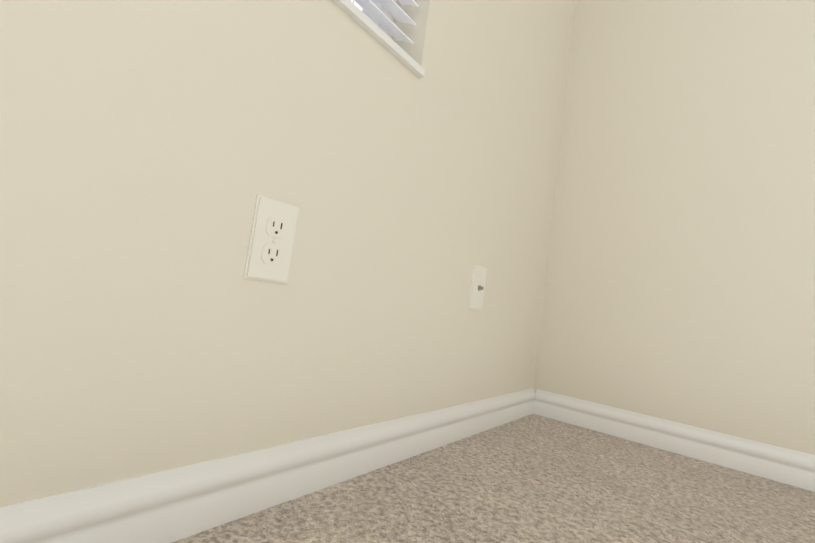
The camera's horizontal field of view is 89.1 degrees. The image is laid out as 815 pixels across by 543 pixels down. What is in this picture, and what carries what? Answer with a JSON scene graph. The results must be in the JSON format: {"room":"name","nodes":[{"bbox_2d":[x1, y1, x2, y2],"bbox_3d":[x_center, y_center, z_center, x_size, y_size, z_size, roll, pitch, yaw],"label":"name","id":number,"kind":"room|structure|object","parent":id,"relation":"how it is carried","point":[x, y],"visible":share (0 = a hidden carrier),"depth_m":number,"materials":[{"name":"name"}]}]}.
{"room":"empty bedroom","nodes":[
{"label":"empty bedroom","id":0,"kind":"room"},
{"bbox_2d":[0,0,575,506],"bbox_3d":[-0.443,-1.103,0.290,0.160,2.740,3.650,4,-6,38],"label":"wall","id":1,"kind":"structure","parent":0,"point":[150,150],"depth_m":0.56,"materials":[{"name":"beige paint"}]},
{"bbox_2d":[0,388,535,542],"bbox_3d":[-0.554,0.215,0.136,0.013,0.083,3.330,4,-6,38],"label":"baseboard","id":2,"kind":"structure","parent":1,"relation":"attached to","point":[172,505],"depth_m":0.55,"materials":[{"name":"white wood"}]},
{"bbox_2d":[243,194,298,283],"bbox_3d":[-0.190,-0.043,0.586,0.007,0.115,0.070,4,-6,38],"label":"electrical outlet","id":3,"kind":"object","parent":1,"relation":"attached to","point":[271,241],"visible":1,"depth_m":0.58,"materials":[{"name":"white plastic"}]},
{"bbox_2d":[355,0,396,37],"bbox_3d":[-0.419,-1.188,0.382,0.055,1.390,1.470,4,-6,38],"label":"window","id":4,"kind":"structure","parent":1,"relation":"in","point":[383,10],"depth_m":0.88,"materials":[{"name":"white plastic"}]},
{"bbox_2d":[350,0,418,43],"bbox_3d":[-0.323,-1.200,0.312,0.127,1.391,1.510,4,-6,38],"label":"window blind","id":5,"kind":"object","parent":4,"relation":"attached to","point":[381,18],"visible":0.38,"depth_m":0.82,"materials":[{"name":"white plastic"}]},
{"bbox_2d":[332,0,424,77],"bbox_3d":[-0.448,-0.504,0.280,0.106,0.014,1.468,4,-6,38],"label":"window sill","id":6,"kind":"structure","parent":1,"relation":"attached to","point":[354,12],"depth_m":0.72,"materials":[{"name":"white wood"}]},
{"bbox_2d":[468,264,486,310],"bbox_3d":[0.189,0.043,1.076,0.016,0.115,0.070,4,-6,38],"label":"cable wall plate","id":7,"kind":"object","parent":1,"relation":"attached to","point":[477,288],"visible":1,"depth_m":1.07,"materials":[{"name":"white plastic"}]},
{"bbox_2d":[172,414,814,542],"bbox_3d":[0.725,0.380,-0.866,3.596,0.050,3.650,4,-6,38],"label":"floor","id":8,"kind":"structure","parent":0,"point":[533,478],"depth_m":0.76,"materials":[{"name":"carpet"}]},
{"bbox_2d":[534,0,814,454],"bbox_3d":[2.021,-0.745,0.567,3.436,2.740,0.160,4,-6,38],"label":"wall","id":9,"kind":"structure","parent":0,"point":[680,281],"depth_m":1.25,"materials":[{"name":"beige paint"}]},
{"bbox_2d":[533,389,814,491],"bbox_3d":[1.631,0.543,0.521,3.006,0.083,0.013,4,-6,38],"label":"baseboard","id":10,"kind":"structure","parent":9,"relation":"attached to","point":[783,465],"depth_m":1.17,"materials":[{"name":"white wood"}]},
{"label":"outside","id":11,"kind":"structure","parent":0,"visible":0},
{"bbox_2d":[351,0,361,10],"bbox_3d":[-2.953,-3.118,6.578,0.050,11.000,21.000,4,-6,38],"label":"sky","id":12,"kind":"structure","parent":11,"point":[358,6],"depth_m":8.74,"materials":[{"name":"white"}]}
]}

